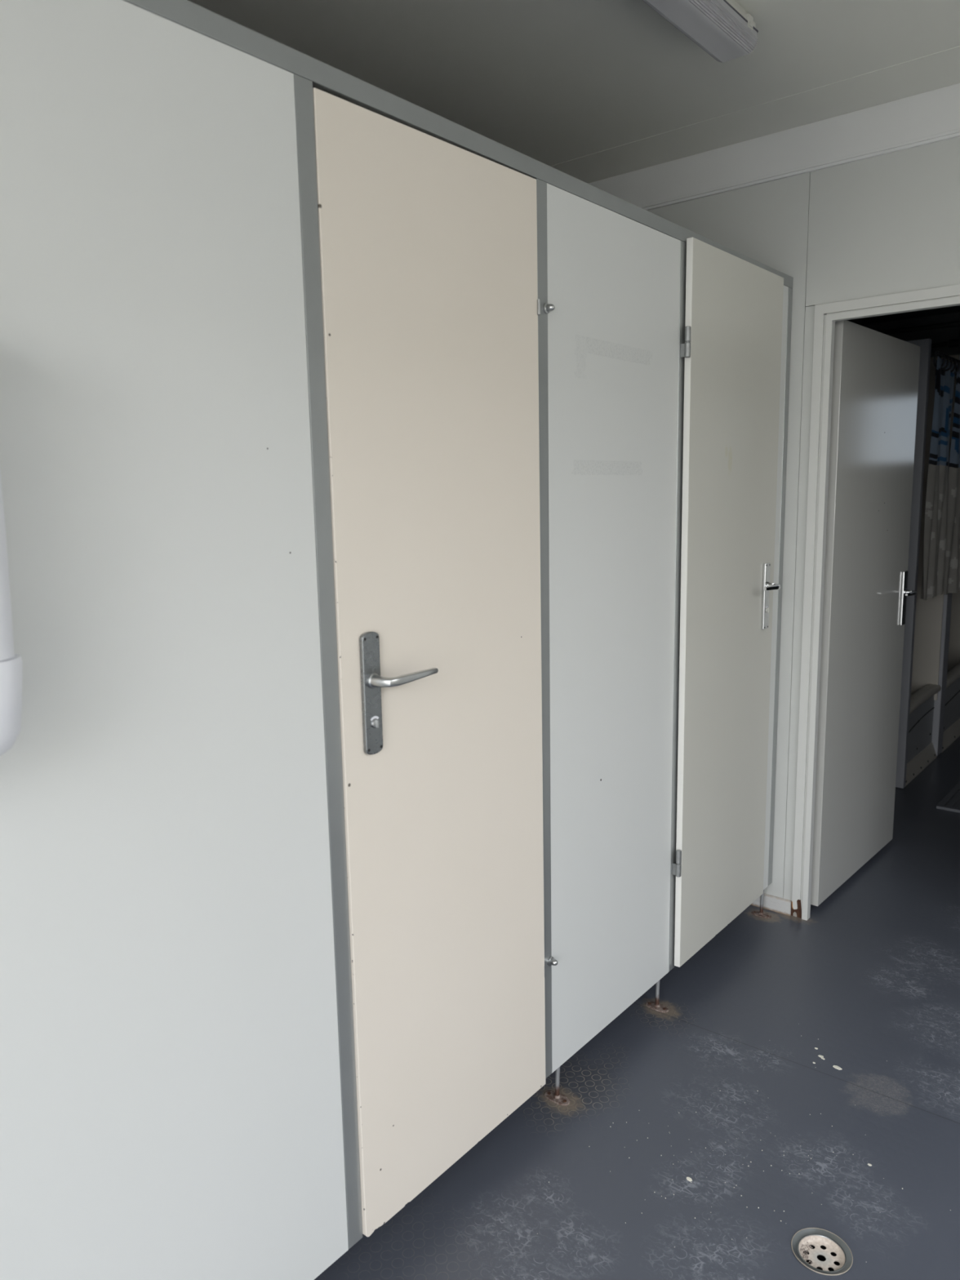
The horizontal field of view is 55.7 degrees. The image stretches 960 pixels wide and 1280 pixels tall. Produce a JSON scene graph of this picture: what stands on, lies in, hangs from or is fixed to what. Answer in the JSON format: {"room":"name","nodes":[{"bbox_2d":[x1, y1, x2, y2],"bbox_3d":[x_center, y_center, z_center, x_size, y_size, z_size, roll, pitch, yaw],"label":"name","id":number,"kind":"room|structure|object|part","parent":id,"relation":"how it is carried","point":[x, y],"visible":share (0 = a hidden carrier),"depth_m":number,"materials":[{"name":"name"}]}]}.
{"room":"public restroom","nodes":[
{"label":"public restroom","id":0,"kind":"room"},
{"bbox_2d":[187,0,959,324],"bbox_3d":[1.115,-1.450,2.198,3.550,0.061,7.550,6,12,39],"label":"ceiling","id":1,"kind":"structure","parent":0,"point":[588,91],"depth_m":2.23,"materials":[{"name":"white paint"}]},
{"bbox_2d":[642,0,758,62],"bbox_3d":[0.179,-1.260,1.557,0.106,0.078,1.276,6,12,39],"label":"ceiling lamp","id":2,"kind":"object","parent":1,"relation":"attached to","point":[723,29],"visible":1,"depth_m":1.91,"materials":[{"name":"plastic"}]},
{"bbox_2d":[314,736,959,1279],"bbox_3d":[1.159,0.962,2.586,3.550,0.001,7.550,6,12,39],"label":"floor","id":3,"kind":"structure","parent":0,"point":[870,981],"depth_m":2.00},
{"bbox_2d":[0,0,793,1279],"bbox_3d":[-0.793,0.117,1.759,1.322,2.000,3.942,6,12,39],"label":"wall","id":4,"kind":"structure","parent":3,"relation":"on","point":[178,1089],"depth_m":1.26,"materials":[{"name":"white laminate"}]},
{"bbox_2d":[0,472,22,755],"bbox_3d":[-0.583,-0.085,0.878,0.121,0.464,0.229,6,12,39],"label":"wall dispenser","id":5,"kind":"object","parent":4,"relation":"attached to","point":[11,664],"visible":1,"depth_m":0.93,"materials":[{"name":"white plastic"}]},
{"bbox_3d":[-0.908,0.267,0.646,0.028,1.874,2.060,6,12,39],"label":"panel","id":6,"kind":"part","parent":4,"relation":"part of","materials":[{"name":"white laminate"}]},
{"bbox_3d":[-0.246,0.126,1.445,0.034,1.873,0.033,6,12,39],"label":"post","id":7,"kind":"part","parent":4,"relation":"part of","materials":[{"name":"grey metal"}]},
{"bbox_2d":[312,87,546,1236],"bbox_3d":[-0.037,0.093,1.647,0.082,1.873,0.548,6,12,39],"label":"door","id":8,"kind":"structure","parent":4,"relation":"in","point":[432,306],"depth_m":1.60,"materials":[{"name":"beige laminate"}]},
{"bbox_3d":[-0.177,0.087,1.484,0.008,0.204,0.038,6,12,39],"label":"handle plate","id":9,"kind":"part","parent":8,"relation":"part of","materials":[{"name":"silver metal"}]},
{"bbox_3d":[-0.126,0.061,1.502,0.044,0.026,0.125,6,12,39],"label":"lever","id":10,"kind":"part","parent":8,"relation":"part of","materials":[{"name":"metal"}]},
{"bbox_3d":[-0.331,-0.800,1.213,0.034,0.032,3.942,6,12,39],"label":"rail","id":11,"kind":"part","parent":4,"relation":"part of","materials":[{"name":"grey metal"}]},
{"bbox_3d":[0.122,0.049,1.887,0.034,1.873,0.034,6,12,39],"label":"post","id":12,"kind":"part","parent":4,"relation":"part of","materials":[{"name":"grey metal"}]},
{"bbox_3d":[0.179,1.008,2.091,0.011,0.094,0.014,6,12,39],"label":"leg","id":13,"kind":"part","parent":4,"relation":"part of","materials":[{"name":"silver metal"}]},
{"bbox_3d":[0.178,1.054,2.095,0.066,0.008,0.033,6,12,39],"label":"plate","id":14,"kind":"part","parent":4,"relation":"part of","materials":[{"name":"brown metal"}]},
{"bbox_3d":[0.309,0.010,2.108,0.028,1.874,0.551,6,12,39],"label":"panel","id":15,"kind":"part","parent":4,"relation":"part of","materials":[{"name":"white laminate"}]},
{"bbox_3d":[0.479,0.990,2.457,0.066,0.008,0.033,6,12,39],"label":"plate","id":16,"kind":"part","parent":4,"relation":"part of","materials":[{"name":"brown metal"}]},
{"bbox_3d":[0.480,0.944,2.453,0.011,0.094,0.014,6,12,39],"label":"leg","id":17,"kind":"part","parent":4,"relation":"part of","materials":[{"name":"silver metal"}]},
{"bbox_3d":[0.493,-0.030,2.332,0.034,1.873,0.032,6,12,39],"label":"post","id":18,"kind":"part","parent":4,"relation":"part of","materials":[{"name":"grey metal"}]},
{"bbox_2d":[672,237,783,967],"bbox_3d":[0.712,-0.072,2.510,0.073,1.870,0.587,6,12,39],"label":"door","id":19,"kind":"structure","parent":4,"relation":"in","point":[731,348],"depth_m":2.48,"materials":[{"name":"white laminate"}]},
{"bbox_3d":[0.845,-0.130,2.684,0.008,0.196,0.034,6,12,39],"label":"handle plate","id":20,"kind":"part","parent":19,"relation":"part of","materials":[{"name":"silver metal"}]},
{"bbox_3d":[0.833,-0.151,2.625,0.044,0.026,0.124,6,12,39],"label":"lever","id":21,"kind":"part","parent":19,"relation":"part of","materials":[{"name":"silver metal"}]},
{"bbox_3d":[0.924,0.898,2.979,0.066,0.008,0.033,6,12,39],"label":"plate","id":22,"kind":"part","parent":4,"relation":"part of","materials":[{"name":"brown metal"}]},
{"bbox_3d":[0.925,0.852,2.976,0.011,0.094,0.014,6,12,39],"label":"leg","id":23,"kind":"part","parent":4,"relation":"part of","materials":[{"name":"silver metal"}]},
{"bbox_3d":[0.867,-0.108,2.778,0.028,1.874,0.158,6,12,39],"label":"panel","id":24,"kind":"part","parent":4,"relation":"part of","materials":[{"name":"white laminate"}]},
{"bbox_3d":[0.926,-0.121,2.852,0.034,1.873,0.033,6,12,39],"label":"post","id":25,"kind":"part","parent":4,"relation":"part of","materials":[{"name":"grey metal"}]},
{"bbox_2d":[537,1035,951,1247],"bbox_3d":[0.644,1.081,1.900,0.705,0.002,0.975,6,12,39],"label":"crumbs","id":26,"kind":"object","parent":3,"relation":"on","point":[801,1035],"visible":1,"depth_m":1.88,"materials":[{"name":"beige paint"}]},
{"bbox_2d":[791,1227,853,1275],"bbox_3d":[0.626,1.153,1.667,0.106,0.073,0.106,6,12,39],"label":"floor drain","id":27,"kind":"object","parent":3,"relation":"in","point":[823,1252],"visible":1,"depth_m":1.68,"materials":[{"name":"metal"}]},
{"bbox_2d":[832,1065,842,1070],"bbox_3d":[0.862,1.030,2.187,0.021,0.002,0.011,6,12,39],"label":"flake","id":28,"kind":"object","parent":3,"relation":"on","point":[833,1066],"visible":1,"depth_m":2.19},
{"bbox_2d":[895,338,959,788],"bbox_3d":[2.191,-0.466,5.043,0.908,2.001,1.915,6,12,39],"label":"wall","id":29,"kind":"structure","parent":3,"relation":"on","point":[929,722],"depth_m":4.53,"materials":[{"name":"plastic"}]},
{"bbox_3d":[1.596,-0.342,4.328,0.908,1.997,0.037,6,12,39],"label":"panel","id":30,"kind":"part","parent":29,"relation":"part of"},
{"bbox_2d":[905,742,937,786],"bbox_3d":[2.141,0.600,4.456,0.054,0.085,0.594,6,12,39],"label":"shelf","id":31,"kind":"object","parent":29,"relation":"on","point":[918,760],"depth_m":4.47,"materials":[{"name":"plastic"}]},
{"bbox_2d":[909,684,941,714],"bbox_3d":[2.130,0.288,4.410,0.068,0.054,0.594,6,12,39],"label":"shelf","id":32,"kind":"object","parent":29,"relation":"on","point":[927,692],"depth_m":4.45,"materials":[{"name":"plastic"}]},
{"bbox_3d":[2.338,-0.395,4.575,0.076,1.996,0.104,6,12,39],"label":"post","id":33,"kind":"part","parent":29,"relation":"part of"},
{"bbox_2d":[941,718,959,752],"bbox_3d":[2.753,0.470,5.192,0.054,0.085,1.127,6,12,39],"label":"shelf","id":34,"kind":"object","parent":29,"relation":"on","point":[951,733],"depth_m":4.94,"materials":[{"name":"plastic"}]},
{"bbox_2d":[946,662,959,688],"bbox_3d":[2.742,0.158,5.146,0.068,0.054,1.127,6,12,39],"label":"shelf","id":35,"kind":"object","parent":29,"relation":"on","point":[953,677],"depth_m":4.90,"materials":[{"name":"plastic"}]},
{"bbox_2d":[936,780,959,813],"bbox_3d":[2.574,0.653,4.307,0.440,0.012,1.350,6,12,39],"label":"floor mat","id":36,"kind":"object","parent":3,"relation":"on","point":[951,802],"visible":1,"depth_m":3.99,"materials":[{"name":"grey rubber"}]},
{"bbox_2d":[648,136,959,900],"bbox_3d":[1.294,-0.263,2.583,3.550,2.413,0.060,6,12,39],"label":"wall","id":37,"kind":"structure","parent":0,"point":[887,224],"depth_m":2.67,"materials":[{"name":"white paint"}]},
{"bbox_2d":[751,893,791,915],"bbox_3d":[1.294,0.909,2.744,3.450,0.050,0.010,6,12,39],"label":"baseboard","id":38,"kind":"structure","parent":37,"relation":"attached to","point":[781,905],"depth_m":3.00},
{"bbox_2d":[588,83,959,210],"bbox_3d":[1.250,-1.385,2.373,3.550,0.129,0.014,6,12,39],"label":"ceiling beam","id":39,"kind":"structure","parent":37,"relation":"attached to","point":[933,116],"depth_m":2.63,"materials":[{"name":"white paint"}]},
{"bbox_2d":[810,320,920,906],"bbox_3d":[1.350,-0.087,3.116,0.092,1.854,0.758,7,12,41],"label":"door","id":40,"kind":"structure","parent":37,"relation":"in","point":[876,374],"depth_m":3.05,"materials":[{"name":"white metal"}]},
{"bbox_3d":[1.569,-0.155,3.361,0.008,0.200,0.042,7,12,41],"label":"handle plate","id":41,"kind":"part","parent":40,"relation":"part of","materials":[{"name":"silver metal"}]},
{"bbox_3d":[1.554,-0.168,3.302,0.044,0.026,0.127,7,12,41],"label":"lever","id":42,"kind":"part","parent":40,"relation":"part of","materials":[{"name":"silver metal"}]},
{"bbox_2d":[791,284,959,920],"bbox_3d":[1.350,-0.004,2.548,0.890,1.910,0.028,6,12,39],"label":"trim","id":43,"kind":"structure","parent":37,"relation":"attached to","point":[826,315],"depth_m":2.76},
{"bbox_2d":[860,312,959,357],"bbox_3d":[3.519,-0.733,5.253,3.550,2.413,0.060,6,12,39],"label":"ceiling","id":44,"kind":"structure","parent":0,"point":[941,335],"depth_m":5.62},
{"bbox_2d":[933,351,959,375],"bbox_3d":[2.573,-1.335,4.630,0.048,0.070,1.926,6,12,39],"label":"rail","id":45,"kind":"object","parent":44,"relation":"attached to","point":[940,354],"visible":0.79,"depth_m":3.98,"materials":[{"name":"metal"}]},
{"bbox_2d":[920,355,955,599],"bbox_3d":[2.081,-0.723,4.115,0.046,1.056,0.330,6,12,39],"label":"shower curtain","id":46,"kind":"object","parent":45,"relation":"hanging from","point":[936,498],"visible":0.98,"depth_m":4.08,"materials":[{"name":"multicoloured fabric"}]},
{"bbox_2d":[943,365,959,595],"bbox_3d":[2.553,-0.811,4.612,0.064,1.076,1.022,7,12,41],"label":"shower curtain","id":47,"kind":"object","parent":45,"relation":"hanging from","point":[952,562],"visible":0.97,"depth_m":4.30,"materials":[{"name":"multicoloured fabric"}]}
]}

